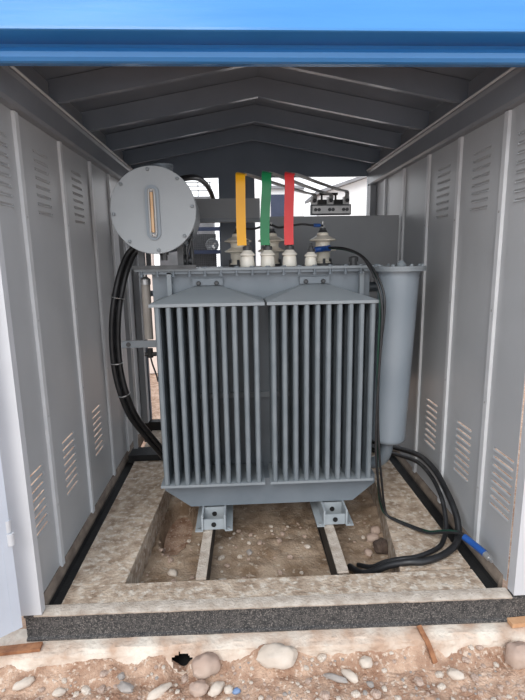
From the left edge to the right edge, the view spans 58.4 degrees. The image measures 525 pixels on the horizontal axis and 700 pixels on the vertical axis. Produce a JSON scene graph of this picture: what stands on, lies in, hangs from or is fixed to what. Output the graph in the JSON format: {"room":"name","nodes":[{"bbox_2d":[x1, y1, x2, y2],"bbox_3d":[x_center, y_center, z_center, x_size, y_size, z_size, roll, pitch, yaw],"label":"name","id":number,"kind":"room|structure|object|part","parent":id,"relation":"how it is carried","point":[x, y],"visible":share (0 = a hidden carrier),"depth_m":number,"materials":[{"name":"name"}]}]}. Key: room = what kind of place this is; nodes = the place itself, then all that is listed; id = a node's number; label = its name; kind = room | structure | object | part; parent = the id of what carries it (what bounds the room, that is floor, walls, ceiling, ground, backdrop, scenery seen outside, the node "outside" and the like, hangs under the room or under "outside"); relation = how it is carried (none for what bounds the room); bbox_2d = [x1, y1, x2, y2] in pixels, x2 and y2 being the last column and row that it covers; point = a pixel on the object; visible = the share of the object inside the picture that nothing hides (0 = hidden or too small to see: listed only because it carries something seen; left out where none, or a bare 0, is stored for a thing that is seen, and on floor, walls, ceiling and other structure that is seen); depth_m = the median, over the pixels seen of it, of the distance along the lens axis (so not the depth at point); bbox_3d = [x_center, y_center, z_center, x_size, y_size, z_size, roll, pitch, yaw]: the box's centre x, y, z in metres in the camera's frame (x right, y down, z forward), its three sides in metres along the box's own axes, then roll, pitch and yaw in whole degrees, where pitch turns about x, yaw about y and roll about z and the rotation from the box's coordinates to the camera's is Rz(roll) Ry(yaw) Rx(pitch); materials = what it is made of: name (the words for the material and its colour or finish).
{"room":"electrical transformer substation","nodes":[
{"label":"electrical transformer substation","id":0,"kind":"room"},
{"bbox_2d":[0,66,141,591],"bbox_3d":[-1.041,-0.243,3.029,0.090,2.333,2.400,-1,11,-3],"label":"wall","id":1,"kind":"structure","parent":0,"point":[59,177],"depth_m":2.40,"materials":[{"name":"metal"}]},
{"bbox_2d":[0,455,22,637],"bbox_3d":[-1.261,0.161,1.589,0.632,2.130,0.061,-11,15,-42],"label":"door","id":2,"kind":"structure","parent":1,"relation":"in","point":[10,613],"depth_m":1.91,"materials":[{"name":"blue paint"}]},
{"bbox_2d":[0,224,44,615],"bbox_3d":[-1.024,0.069,1.854,0.092,2.198,0.040,-1,11,-3],"label":"trim","id":3,"kind":"structure","parent":1,"relation":"attached to","point":[13,448],"depth_m":1.92,"materials":[{"name":"white paint"}]},
{"bbox_3d":[-1.019,0.067,2.014,0.023,2.103,0.268,-1,11,-3],"label":"wall panel","id":4,"kind":"part","parent":1,"relation":"part of","materials":[{"name":"grey paint"}]},
{"bbox_3d":[-1.039,-0.005,2.392,0.023,2.103,0.498,-1,11,-3],"label":"wall panel","id":5,"kind":"part","parent":1,"relation":"part of","materials":[{"name":"grey paint"}]},
{"bbox_3d":[-1.064,-0.098,2.882,0.023,2.103,0.498,-1,11,-3],"label":"wall panel","id":6,"kind":"part","parent":1,"relation":"part of","materials":[{"name":"grey paint"}]},
{"bbox_3d":[-1.082,-0.185,3.339,0.003,2.103,0.428,-1,11,-3],"label":"wall panel","id":7,"kind":"part","parent":1,"relation":"part of","materials":[{"name":"grey paint"}]},
{"bbox_3d":[-1.102,-0.259,3.732,0.003,2.103,0.368,-1,11,-3],"label":"wall panel","id":8,"kind":"part","parent":1,"relation":"part of","materials":[{"name":"grey paint"}]},
{"bbox_3d":[-1.119,-0.322,4.060,0.003,2.103,0.298,-1,11,-3],"label":"wall panel","id":9,"kind":"part","parent":1,"relation":"part of","materials":[{"name":"grey paint"}]},
{"bbox_2d":[132,255,149,422],"bbox_3d":[-1.094,-0.354,4.165,0.051,2.070,0.095,-1,11,-3],"label":"trim","id":10,"kind":"structure","parent":1,"relation":"attached to","point":[136,279],"depth_m":4.19,"materials":[{"name":"metal"}]},
{"bbox_2d":[144,430,161,446],"bbox_3d":[-0.026,0.850,4.165,1.960,0.170,0.500,-1,11,-3],"label":"floor","id":11,"kind":"structure","parent":0,"point":[157,433],"depth_m":4.20,"materials":[{"name":"concrete"}]},
{"bbox_2d":[131,140,370,418],"bbox_3d":[-0.072,-0.615,4.242,2.120,2.520,0.040,-1,11,-3],"label":"wall","id":12,"kind":"structure","parent":0,"point":[253,157],"depth_m":4.05,"materials":[{"name":"grey paint"}]},
{"bbox_2d":[31,66,487,165],"bbox_3d":[-0.033,-1.489,2.916,2.880,0.326,2.620,-1,11,-3],"label":"ceiling","id":13,"kind":"structure","parent":0,"point":[146,113],"depth_m":2.77,"materials":[{"name":"grey paint"}]},
{"bbox_2d":[0,643,524,699],"bbox_3d":[0.102,1.378,1.801,4.300,0.112,0.710,-1,11,-3],"label":"ground","id":14,"kind":"structure","parent":0,"point":[418,658],"depth_m":1.97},
{"bbox_2d":[12,676,34,690],"bbox_3d":[-0.988,1.379,1.944,0.086,0.036,0.040,-8,13,-31],"label":"stone","id":15,"kind":"object","parent":14,"relation":"on","point":[26,682],"visible":1,"depth_m":1.93,"materials":[{"name":"stone"}]},
{"bbox_2d":[52,687,65,696],"bbox_3d":[-0.832,1.403,1.926,0.056,0.029,0.037,-1,11,-3],"label":"stone","id":16,"kind":"object","parent":14,"relation":"on","point":[58,692],"visible":1,"depth_m":1.92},
{"bbox_2d":[81,685,90,695],"bbox_3d":[-0.727,1.401,1.935,0.045,0.028,0.038,4,12,26],"label":"pebble","id":17,"kind":"object","parent":14,"relation":"on","point":[85,689],"visible":1,"depth_m":1.93,"materials":[{"name":"stone"}]},
{"bbox_2d":[97,684,105,693],"bbox_3d":[-0.659,1.393,1.929,0.033,0.022,0.035,8,14,39],"label":"pebble","id":18,"kind":"object","parent":14,"relation":"on","point":[101,689],"visible":1,"depth_m":1.92,"materials":[{"name":"brown stone"}]},
{"bbox_2d":[99,670,108,677],"bbox_3d":[-0.663,1.355,1.966,0.038,0.022,0.031,-7,12,-28],"label":"pebble","id":19,"kind":"object","parent":14,"relation":"on","point":[103,673],"visible":1,"depth_m":1.96,"materials":[{"name":"brown stone"}]},
{"bbox_2d":[117,672,124,679],"bbox_3d":[-0.593,1.367,1.971,0.030,0.023,0.037,-9,14,-37],"label":"pebble","id":20,"kind":"object","parent":14,"relation":"on","point":[121,676],"visible":1,"depth_m":1.96,"materials":[{"name":"grey stone"}]},
{"bbox_2d":[117,681,133,693],"bbox_3d":[-0.561,1.380,1.919,0.079,0.036,0.043,6,13,31],"label":"stone","id":21,"kind":"object","parent":14,"relation":"on","point":[124,687],"visible":1,"depth_m":1.91,"materials":[{"name":"stone"}]},
{"bbox_2d":[147,682,171,699],"bbox_3d":[-0.421,1.388,1.913,0.112,0.034,0.038,-10,14,-39],"label":"stone","id":22,"kind":"object","parent":14,"relation":"on","point":[160,690],"visible":1,"depth_m":1.90,"materials":[{"name":"stone"}]},
{"bbox_2d":[181,674,187,683],"bbox_3d":[-0.329,1.392,1.986,0.036,0.024,0.038,1,11,9],"label":"pebble","id":23,"kind":"object","parent":14,"relation":"on","point":[184,678],"visible":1,"depth_m":1.98,"materials":[{"name":"brown stone"}]},
{"bbox_2d":[189,680,208,696],"bbox_3d":[-0.260,1.381,1.921,0.082,0.053,0.063,-1,11,-3],"label":"stone","id":24,"kind":"object","parent":14,"relation":"on","point":[198,688],"visible":1,"depth_m":1.90,"materials":[{"name":"stone"}]},
{"bbox_2d":[191,652,220,679],"bbox_3d":[-0.239,1.336,1.989,0.124,0.105,0.092,-1,11,-3],"label":"stone","id":25,"kind":"object","parent":14,"relation":"on","point":[205,665],"visible":0.98,"depth_m":1.97,"materials":[{"name":"stone"}]},
{"bbox_2d":[208,681,224,696],"bbox_3d":[-0.190,1.391,1.931,0.050,0.048,0.070,4,12,24],"label":"stone","id":26,"kind":"object","parent":14,"relation":"on","point":[216,688],"visible":1,"depth_m":1.92,"materials":[{"name":"stone"}]},
{"bbox_2d":[224,685,233,693],"bbox_3d":[-0.138,1.389,1.923,0.040,0.029,0.034,-1,11,-3],"label":"stone","id":27,"kind":"object","parent":14,"relation":"on","point":[228,689],"visible":1,"depth_m":1.91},
{"bbox_2d":[232,687,240,694],"bbox_3d":[-0.107,1.391,1.919,0.035,0.022,0.025,-7,12,-27],"label":"stone","id":28,"kind":"object","parent":14,"relation":"on","point":[236,690],"visible":1,"depth_m":1.91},
{"bbox_2d":[0,622,524,674],"bbox_3d":[0.087,1.327,2.099,3.003,0.131,0.189,-1,11,-2],"label":"concrete curb","id":29,"kind":"object","parent":14,"relation":"on","point":[447,639],"depth_m":2.06,"materials":[{"name":"concrete"}]},
{"bbox_2d":[0,641,42,655],"bbox_3d":[-1.048,1.288,2.026,0.180,0.014,0.040,-2,11,-7],"label":"wooden plank","id":30,"kind":"object","parent":29,"relation":"on","point":[35,646],"visible":1,"depth_m":2.02,"materials":[{"name":"wood"}]},
{"bbox_2d":[172,652,192,664],"bbox_3d":[-0.349,1.329,2.105,0.134,0.088,0.110,-1,11,-3],"label":"debris","id":31,"kind":"object","parent":29,"relation":"attached to","point":[182,659],"depth_m":2.10,"materials":[{"name":"black paint"}]},
{"bbox_2d":[507,616,524,627],"bbox_3d":[1.204,1.228,2.129,0.180,0.020,0.040,-2,11,-5],"label":"wooden offcut","id":32,"kind":"object","parent":29,"relation":"on","point":[514,622],"visible":1,"depth_m":2.12,"materials":[{"name":"orange wood"}]},
{"bbox_2d":[256,642,297,669],"bbox_3d":[0.062,1.305,1.998,0.181,0.104,0.092,-1,11,-3],"label":"stone","id":33,"kind":"object","parent":14,"relation":"on","point":[273,655],"visible":1,"depth_m":1.97,"materials":[{"name":"stone"}]},
{"bbox_2d":[305,678,311,683],"bbox_3d":[0.188,1.371,1.944,0.030,0.017,0.024,-11,15,-42],"label":"pebble","id":34,"kind":"object","parent":14,"relation":"on","point":[308,680],"visible":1,"depth_m":1.94,"materials":[{"name":"brown stone"}]},
{"bbox_2d":[317,653,326,662],"bbox_3d":[0.258,1.331,2.034,0.041,0.026,0.033,-8,13,-34],"label":"pebble","id":35,"kind":"object","parent":14,"relation":"on","point":[321,657],"visible":1,"depth_m":2.02,"materials":[{"name":"stone"}]},
{"bbox_2d":[319,690,329,699],"bbox_3d":[0.249,1.380,1.879,0.043,0.028,0.038,7,13,36],"label":"pebble","id":36,"kind":"object","parent":14,"relation":"on","point":[325,695],"visible":1,"depth_m":1.87,"materials":[{"name":"brown stone"}]},
{"bbox_2d":[323,673,347,682],"bbox_3d":[0.304,1.369,1.961,0.105,0.029,0.028,2,11,17],"label":"stone","id":37,"kind":"object","parent":14,"relation":"on","point":[338,679],"visible":1,"depth_m":1.95,"materials":[{"name":"stone"}]},
{"bbox_2d":[341,669,357,683],"bbox_3d":[0.369,1.375,1.982,0.085,0.040,0.043,8,14,39],"label":"stone","id":38,"kind":"object","parent":14,"relation":"on","point":[348,674],"visible":0.97,"depth_m":1.97,"materials":[{"name":"stone"}]},
{"bbox_2d":[351,690,360,697],"bbox_3d":[0.376,1.388,1.896,0.037,0.022,0.031,-7,12,-29],"label":"pebble","id":39,"kind":"object","parent":14,"relation":"on","point":[355,694],"visible":1,"depth_m":1.89,"materials":[{"name":"stone"}]},
{"bbox_2d":[359,655,372,668],"bbox_3d":[0.442,1.336,2.008,0.059,0.042,0.050,-1,11,-3],"label":"stone","id":40,"kind":"object","parent":14,"relation":"on","point":[365,662],"visible":1,"depth_m":2.00,"materials":[{"name":"stone"}]},
{"bbox_2d":[366,681,373,687],"bbox_3d":[0.442,1.378,1.936,0.036,0.018,0.028,2,11,14],"label":"pebble","id":41,"kind":"object","parent":14,"relation":"on","point":[370,684],"visible":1,"depth_m":1.93,"materials":[{"name":"grey stone"}]},
{"bbox_2d":[370,689,381,698],"bbox_3d":[0.456,1.385,1.893,0.039,0.028,0.044,-8,13,-34],"label":"pebble","id":42,"kind":"object","parent":14,"relation":"on","point":[375,693],"visible":1,"depth_m":1.88,"materials":[{"name":"brown stone"}]},
{"bbox_2d":[381,685,386,691],"bbox_3d":[0.499,1.388,1.927,0.025,0.017,0.029,3,11,18],"label":"pebble","id":43,"kind":"object","parent":14,"relation":"on","point":[384,688],"visible":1,"depth_m":1.92,"materials":[{"name":"stone"}]},
{"bbox_2d":[394,695,401,699],"bbox_3d":[0.545,1.401,1.891,0.030,0.018,0.025,-4,11,-15],"label":"pebble","id":44,"kind":"object","parent":14,"relation":"on","point":[396,697],"visible":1,"depth_m":1.89,"materials":[{"name":"stone"}]},
{"bbox_2d":[414,676,423,686],"bbox_3d":[0.650,1.377,1.951,0.036,0.027,0.045,-5,11,-18],"label":"pebble","id":45,"kind":"object","parent":14,"relation":"on","point":[418,680],"visible":1,"depth_m":1.94,"materials":[{"name":"brown stone"}]},
{"bbox_2d":[416,625,437,663],"bbox_3d":[0.719,1.289,2.059,0.026,0.097,0.121,-5,12,-20],"label":"strip","id":46,"kind":"object","parent":14,"relation":"on","point":[419,627],"visible":1,"depth_m":2.04,"materials":[{"name":"wood"}]},
{"bbox_2d":[435,671,443,677],"bbox_3d":[0.746,1.371,1.985,0.037,0.022,0.031,-11,14,-41],"label":"pebble","id":47,"kind":"object","parent":14,"relation":"on","point":[438,674],"visible":1,"depth_m":1.98,"materials":[{"name":"stone"}]},
{"bbox_2d":[437,683,445,689],"bbox_3d":[0.736,1.383,1.931,0.033,0.020,0.028,-10,14,-38],"label":"pebble","id":48,"kind":"object","parent":14,"relation":"on","point":[441,686],"visible":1,"depth_m":1.93,"materials":[{"name":"stone"}]},
{"bbox_2d":[447,668,464,680],"bbox_3d":[0.810,1.361,1.971,0.065,0.039,0.053,-1,11,-3],"label":"stone","id":49,"kind":"object","parent":14,"relation":"on","point":[454,674],"visible":1,"depth_m":1.96,"materials":[{"name":"stone"}]},
{"bbox_2d":[462,657,469,663],"bbox_3d":[0.879,1.339,2.030,0.035,0.021,0.028,9,15,43],"label":"pebble","id":50,"kind":"object","parent":14,"relation":"on","point":[464,659],"visible":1,"depth_m":2.02,"materials":[{"name":"brown stone"}]},
{"bbox_2d":[470,673,478,681],"bbox_3d":[0.886,1.371,1.964,0.033,0.024,0.041,3,12,21],"label":"pebble","id":51,"kind":"object","parent":14,"relation":"on","point":[475,678],"visible":1,"depth_m":1.96,"materials":[{"name":"brown stone"}]},
{"bbox_2d":[475,645,483,650],"bbox_3d":[0.951,1.304,2.062,0.035,0.021,0.028,-2,11,-4],"label":"pebble","id":52,"kind":"object","parent":14,"relation":"on","point":[479,647],"visible":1,"depth_m":2.05,"materials":[{"name":"brown stone"}]},
{"bbox_2d":[504,641,524,669],"bbox_3d":[1.101,1.317,2.023,0.119,0.115,0.099,-1,11,-3],"label":"stone","id":53,"kind":"object","parent":14,"relation":"on","point":[514,657],"visible":1,"depth_m":1.99,"materials":[{"name":"stone"}]},
{"bbox_2d":[519,691,524,699],"bbox_3d":[1.044,1.385,1.879,0.034,0.023,0.036,-11,14,-42],"label":"pebble","id":54,"kind":"object","parent":14,"relation":"on","point":[521,694],"visible":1,"depth_m":1.88,"materials":[{"name":"brown stone"}]},
{"bbox_2d":[139,488,391,582],"bbox_3d":[0.012,1.123,3.389,2.000,0.201,2.270,-1,11,-3],"label":"ground","id":55,"kind":"structure","parent":0,"point":[256,519],"depth_m":2.79,"materials":[{"name":"soil"}]},
{"bbox_2d":[167,568,176,576],"bbox_3d":[-0.488,1.209,2.548,0.062,0.032,0.044,6,13,31],"label":"stone","id":56,"kind":"object","parent":55,"relation":"on","point":[172,572],"visible":1,"depth_m":2.54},
{"bbox_2d":[196,529,215,579],"bbox_3d":[-0.321,1.038,2.966,0.059,0.140,1.396,-1,11,-1],"label":"rail","id":57,"kind":"object","parent":55,"relation":"on","point":[207,545],"visible":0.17,"depth_m":2.46,"materials":[{"name":"concrete"}]},
{"bbox_2d":[110,163,426,531],"bbox_3d":[0.033,-0.062,2.923,1.739,2.023,0.905,-1,11,-3],"label":"transformer","id":58,"kind":"object","parent":57,"relation":"on","point":[266,378],"visible":0.9,"depth_m":2.62,"materials":[{"name":"grey metal"}]},
{"bbox_2d":[114,263,129,408],"bbox_3d":[-0.700,0.093,3.174,0.139,1.836,0.619,6,13,32],"label":"power cable","id":59,"kind":"object","parent":58,"relation":"hanging from","point":[126,263],"visible":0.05,"depth_m":2.92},
{"bbox_2d":[109,247,162,460],"bbox_3d":[-0.718,0.102,3.127,0.151,1.838,0.625,6,13,34],"label":"power cable","id":60,"kind":"object","parent":58,"relation":"hanging from","point":[130,250],"visible":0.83,"depth_m":2.88,"materials":[{"name":"rubber"}]},
{"bbox_2d":[115,250,162,452],"bbox_3d":[-0.681,0.099,3.143,0.143,1.838,0.622,6,13,32],"label":"power cable","id":61,"kind":"object","parent":58,"relation":"hanging from","point":[134,254],"visible":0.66,"depth_m":2.89,"materials":[{"name":"rubber"}]},
{"bbox_3d":[-0.668,-0.514,2.600,0.032,0.129,0.040,-1,11,-3],"label":"support leg","id":62,"kind":"part","parent":58,"relation":"part of","materials":[{"name":"grey metal"}]},
{"bbox_3d":[-0.678,-0.551,2.796,0.024,0.129,0.040,-1,11,-3],"label":"support leg","id":63,"kind":"part","parent":58,"relation":"part of","materials":[{"name":"grey metal"}]},
{"bbox_3d":[-0.566,-0.705,2.417,0.039,0.245,0.009,-1,11,-3],"label":"gauge frame","id":64,"kind":"part","parent":58,"relation":"part of","materials":[{"name":"metal"}]},
{"bbox_3d":[-0.541,-0.456,2.587,0.350,0.020,0.020,-1,11,-3],"label":"support rail","id":65,"kind":"part","parent":58,"relation":"part of","materials":[{"name":"grey metal"}]},
{"bbox_3d":[-0.454,-0.519,2.610,0.032,0.129,0.040,-1,11,-3],"label":"support leg","id":66,"kind":"part","parent":58,"relation":"part of","materials":[{"name":"grey metal"}]},
{"bbox_2d":[180,174,214,198],"bbox_3d":[-0.427,-1.064,3.280,0.124,0.272,1.085,1,11,8],"label":"hose","id":67,"kind":"object","parent":58,"relation":"attached to","point":[189,177],"visible":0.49,"depth_m":3.14,"materials":[{"name":"rubber"}]},
{"bbox_3d":[-0.310,-0.386,2.664,0.170,0.038,0.023,-1,11,-3],"label":"mounting plate","id":68,"kind":"part","parent":58,"relation":"part of","materials":[{"name":"blue paint"}]},
{"bbox_3d":[-0.275,0.985,2.659,0.114,0.062,0.008,-1,11,-3],"label":"plate","id":69,"kind":"part","parent":58,"relation":"part of","materials":[{"name":"paint"}]},
{"bbox_3d":[-0.280,0.954,2.749,0.114,0.080,0.008,-1,11,-3],"label":"plate","id":70,"kind":"part","parent":58,"relation":"part of","materials":[{"name":"paint"}]},
{"bbox_2d":[246,224,270,229],"bbox_3d":[-0.055,-0.751,2.872,0.218,0.036,0.037,-1,11,1],"label":"jumper cable","id":71,"kind":"object","parent":58,"relation":"attached to","point":[258,227],"visible":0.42,"depth_m":2.86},
{"bbox_3d":[-0.030,-0.518,2.953,1.390,0.014,0.670,-1,11,-3],"label":"plate","id":72,"kind":"part","parent":58,"relation":"part of","materials":[{"name":"grey paint"}]},
{"bbox_3d":[-0.007,0.090,3.072,1.245,1.192,0.565,-1,11,-3],"label":"tank","id":73,"kind":"part","parent":58,"relation":"part of","materials":[{"name":"metal"}]},
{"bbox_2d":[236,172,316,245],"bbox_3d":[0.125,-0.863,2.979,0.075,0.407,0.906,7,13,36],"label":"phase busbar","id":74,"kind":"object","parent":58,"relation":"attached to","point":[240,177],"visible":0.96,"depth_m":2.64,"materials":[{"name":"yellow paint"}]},
{"bbox_2d":[260,171,333,244],"bbox_3d":[0.234,-0.871,2.996,0.082,0.412,0.893,6,13,32],"label":"phase busbar","id":75,"kind":"object","parent":58,"relation":"attached to","point":[266,176],"visible":0.97,"depth_m":2.64,"materials":[{"name":"green paint"}]},
{"bbox_2d":[271,223,322,228],"bbox_3d":[0.214,-0.759,2.875,0.320,0.030,0.039,-1,11,-3],"label":"jumper cable","id":76,"kind":"object","parent":58,"relation":"attached to","point":[298,224],"visible":0.88,"depth_m":2.87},
{"bbox_3d":[0.296,-0.401,2.692,0.170,0.038,0.023,-1,11,-3],"label":"mounting plate","id":77,"kind":"part","parent":58,"relation":"part of","materials":[{"name":"blue paint"}]},
{"bbox_2d":[284,172,348,244],"bbox_3d":[0.358,-0.871,3.002,0.075,0.407,0.881,6,13,31],"label":"phase busbar","id":78,"kind":"object","parent":58,"relation":"attached to","point":[289,176],"visible":1,"depth_m":2.65,"materials":[{"name":"red paint"}]},
{"bbox_3d":[0.411,0.937,2.781,0.114,0.080,0.008,-1,11,-3],"label":"plate","id":79,"kind":"part","parent":58,"relation":"part of","materials":[{"name":"paint"}]},
{"bbox_3d":[0.416,0.967,2.691,0.114,0.062,0.008,-1,11,-3],"label":"plate","id":80,"kind":"part","parent":58,"relation":"part of","materials":[{"name":"paint"}]},
{"bbox_2d":[336,249,457,531],"bbox_3d":[0.658,0.220,2.609,0.157,1.571,1.048,-11,14,-41],"label":"cable","id":81,"kind":"object","parent":58,"relation":"attached to","point":[379,321],"visible":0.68,"depth_m":2.50,"materials":[{"name":"rubber"}]},
{"bbox_2d":[313,245,493,562],"bbox_3d":[0.692,0.224,2.542,0.159,1.581,1.209,-10,14,-39],"label":"cable","id":82,"kind":"object","parent":58,"relation":"attached to","point":[465,537],"visible":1,"depth_m":2.51,"materials":[{"name":"rubber"}]},
{"bbox_2d":[343,249,463,533],"bbox_3d":[0.667,0.221,2.595,0.164,1.572,1.040,-10,14,-40],"label":"cable","id":83,"kind":"object","parent":58,"relation":"attached to","point":[369,263],"visible":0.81,"depth_m":2.57,"materials":[{"name":"rubber"}]},
{"bbox_2d":[218,555,224,560],"bbox_3d":[-0.234,1.177,2.658,0.045,0.026,0.033,-7,13,-31],"label":"pebble","id":84,"kind":"object","parent":55,"relation":"on","point":[220,558],"visible":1,"depth_m":2.65,"materials":[{"name":"stone"}]},
{"bbox_2d":[24,419,524,641],"bbox_3d":[0.065,0.953,3.285,2.335,0.195,2.475,-1,11,-3],"label":"base frame","id":85,"kind":"object","parent":55,"relation":"on","point":[493,603],"visible":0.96,"depth_m":2.12,"materials":[{"name":"black metal"}]},
{"bbox_2d":[118,198,398,448],"bbox_3d":[-0.009,-0.169,3.562,2.040,1.877,0.085,-1,11,-3],"label":"partition panel","id":86,"kind":"object","parent":85,"relation":"on","point":[375,237],"visible":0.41,"depth_m":3.44,"materials":[{"name":"paint"}]},
{"bbox_2d":[310,193,350,215],"bbox_3d":[0.487,-1.043,3.350,0.285,0.153,0.085,-1,11,-3],"label":"block","id":87,"kind":"object","parent":86,"relation":"attached to","point":[342,206],"visible":0.99,"depth_m":3.34,"materials":[{"name":"grey metal"}]},
{"bbox_3d":[0.489,-0.997,3.338,0.270,0.052,0.006,-1,11,-3],"label":"plate","id":88,"kind":"part","parent":87,"relation":"part of","materials":[{"name":"metal"}]},
{"bbox_2d":[310,504,348,574],"bbox_3d":[0.370,1.020,2.998,0.075,0.140,1.395,-1,11,-3],"label":"rail","id":89,"kind":"object","parent":55,"relation":"on","point":[336,562],"visible":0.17,"depth_m":2.52,"materials":[{"name":"concrete"}]},
{"bbox_2d":[364,549,372,556],"bbox_3d":[0.607,1.163,2.697,0.049,0.039,0.058,-1,11,-3],"label":"stone","id":90,"kind":"object","parent":55,"relation":"on","point":[367,552],"visible":1,"depth_m":2.68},
{"bbox_2d":[366,533,378,542],"bbox_3d":[0.660,1.127,2.816,0.079,0.055,0.066,-1,11,-3],"label":"stone","id":91,"kind":"object","parent":55,"relation":"on","point":[371,537],"visible":0.84,"depth_m":2.79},
{"bbox_2d":[370,526,380,534],"bbox_3d":[0.696,1.113,2.898,0.065,0.051,0.067,-1,11,-3],"label":"stone","id":92,"kind":"object","parent":55,"relation":"on","point":[374,529],"visible":0.86,"depth_m":2.88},
{"bbox_2d":[373,538,387,553],"bbox_3d":[0.696,1.132,2.717,0.113,0.077,0.098,-1,11,-3],"label":"clod","id":93,"kind":"object","parent":55,"relation":"on","point":[380,546],"visible":0.82,"depth_m":2.68,"materials":[{"name":"soil"}]},
{"bbox_2d":[71,453,469,585],"bbox_3d":[0.024,1.060,2.990,1.940,0.196,1.410,-1,11,-3],"label":"floor","id":94,"kind":"structure","parent":0,"point":[120,552],"depth_m":2.71,"materials":[{"name":"concrete"}]},
{"bbox_2d":[356,446,447,568],"bbox_3d":[0.758,0.912,2.987,0.542,0.363,1.293,-1,11,-3],"label":"power cable","id":95,"kind":"object","parent":94,"relation":"on","point":[441,544],"visible":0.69,"depth_m":2.56,"materials":[{"name":"rubber"}]},
{"bbox_2d":[347,439,461,573],"bbox_3d":[0.747,0.896,2.984,0.633,0.405,1.377,-1,11,-3],"label":"power cable","id":96,"kind":"object","parent":94,"relation":"on","point":[453,547],"visible":0.9,"depth_m":2.46,"materials":[{"name":"rubber"}]},
{"bbox_2d":[62,569,485,603],"bbox_3d":[0.063,1.207,2.220,1.941,0.195,0.139,-1,11,-2],"label":"concrete ledge","id":97,"kind":"structure","parent":0,"point":[465,578],"depth_m":2.20,"materials":[{"name":"concrete"}]},
{"bbox_2d":[366,67,524,580],"bbox_3d":[1.022,-0.296,3.125,0.090,2.333,2.400,-1,11,-3],"label":"wall","id":98,"kind":"structure","parent":0,"point":[453,184],"depth_m":2.44,"materials":[{"name":"metal"}]},
{"bbox_2d":[0,0,524,66],"bbox_3d":[0.044,-1.228,1.614,3.400,0.434,0.178,-1,11,-3],"label":"roof fascia","id":99,"kind":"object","parent":98,"relation":"attached to","point":[181,33],"depth_m":1.59,"materials":[{"name":"blue paint"}]},
{"bbox_2d":[367,185,375,214],"bbox_3d":[0.964,-0.406,4.260,0.051,2.070,0.095,-1,11,-3],"label":"trim","id":100,"kind":"structure","parent":98,"relation":"attached to","point":[371,194],"depth_m":4.05,"materials":[{"name":"metal"}]},
{"bbox_3d":[1.002,-0.371,4.134,0.003,2.103,0.348,-1,11,-3],"label":"wall panel","id":101,"kind":"part","parent":98,"relation":"part of","materials":[{"name":"grey paint"}]},
{"bbox_3d":[1.022,-0.297,3.746,0.003,2.103,0.438,-1,11,-3],"label":"wall panel","id":102,"kind":"part","parent":98,"relation":"part of","materials":[{"name":"grey paint"}]},
{"bbox_3d":[1.044,-0.215,3.315,0.003,2.103,0.438,-1,11,-3],"label":"wall panel","id":103,"kind":"part","parent":98,"relation":"part of","materials":[{"name":"grey paint"}]},
{"bbox_3d":[1.071,-0.135,2.893,0.023,2.103,0.418,-1,11,-3],"label":"wall panel","id":104,"kind":"part","parent":98,"relation":"part of","materials":[{"name":"grey paint"}]},
{"bbox_3d":[1.092,-0.055,2.469,0.023,2.103,0.443,-1,11,-3],"label":"wall panel","id":105,"kind":"part","parent":98,"relation":"part of","materials":[{"name":"grey paint"}]},
{"bbox_3d":[1.111,0.012,2.115,0.023,2.103,0.273,-1,11,-3],"label":"wall panel","id":106,"kind":"part","parent":98,"relation":"part of","materials":[{"name":"grey paint"}]},
{"bbox_2d":[508,402,524,595],"bbox_3d":[1.161,0.018,1.933,0.103,2.198,0.050,-1,11,-3],"label":"trim","id":107,"kind":"structure","parent":98,"relation":"attached to","point":[516,579],"depth_m":2.07,"materials":[{"name":"white paint"}]},
{"label":"outside","id":108,"kind":"structure","parent":0,"visible":0},
{"bbox_2d":[20,373,524,665],"bbox_3d":[-0.172,0.983,4.255,18.000,0.032,18.000,-1,11,-3],"label":"ground","id":109,"kind":"structure","parent":108,"point":[180,531],"depth_m":3.63,"materials":[{"name":"soil"}]},
{"bbox_2d":[145,253,157,373],"bbox_3d":[-3.321,-0.660,7.348,3.280,2.150,0.200,-1,11,-3],"label":"wall","id":110,"kind":"structure","parent":109,"relation":"on","point":[154,359],"depth_m":7.40,"materials":[{"name":"paint"}]},
{"bbox_2d":[160,182,214,264],"bbox_3d":[-1.262,-1.286,8.150,0.900,3.012,0.600,-1,11,-3],"label":"building","id":111,"kind":"structure","parent":109,"relation":"on","point":[172,257],"depth_m":7.74,"materials":[{"name":"grey"}]},
{"bbox_3d":[-1.270,-2.599,7.602,0.900,0.227,0.015,-1,11,-3],"label":"railing","id":112,"kind":"part","parent":111,"relation":"part of","materials":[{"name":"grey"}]},
{"bbox_2d":[187,226,220,266],"bbox_3d":[-0.488,-0.326,5.432,0.825,2.120,0.270,-1,11,-3],"label":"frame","id":113,"kind":"object","parent":109,"relation":"on","point":[205,246],"visible":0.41,"depth_m":5.27,"materials":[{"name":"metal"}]},
{"bbox_3d":[-0.667,-1.076,5.166,0.400,0.040,0.035,-1,11,-3],"label":"rail","id":114,"kind":"part","parent":113,"relation":"part of","materials":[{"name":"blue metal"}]},
{"bbox_3d":[-0.671,-1.317,5.120,0.400,0.040,0.035,-1,11,-3],"label":"rail","id":115,"kind":"part","parent":113,"relation":"part of","materials":[{"name":"blue metal"}]},
{"bbox_3d":[-0.420,-0.307,5.327,0.070,2.120,0.050,-1,11,-3],"label":"post","id":116,"kind":"part","parent":113,"relation":"part of","materials":[{"name":"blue metal"}]},
{"bbox_2d":[254,178,304,265],"bbox_3d":[0.232,-1.780,9.575,1.040,3.400,1.570,-1,11,-3],"label":"building","id":117,"kind":"structure","parent":109,"relation":"on","point":[277,192],"depth_m":8.65,"materials":[{"name":"white paint"}]},
{"bbox_3d":[0.288,-2.321,8.726,0.260,1.080,0.040,-1,11,-3],"label":"door","id":118,"kind":"part","parent":117,"relation":"part of","materials":[{"name":"blue metal"}]},
{"bbox_2d":[305,177,366,215],"bbox_3d":[2.457,-1.716,8.488,3.220,3.610,1.350,-1,11,-3],"label":"building","id":119,"kind":"structure","parent":109,"relation":"on","point":[357,187],"depth_m":7.74,"materials":[{"name":"paint"}]}
]}

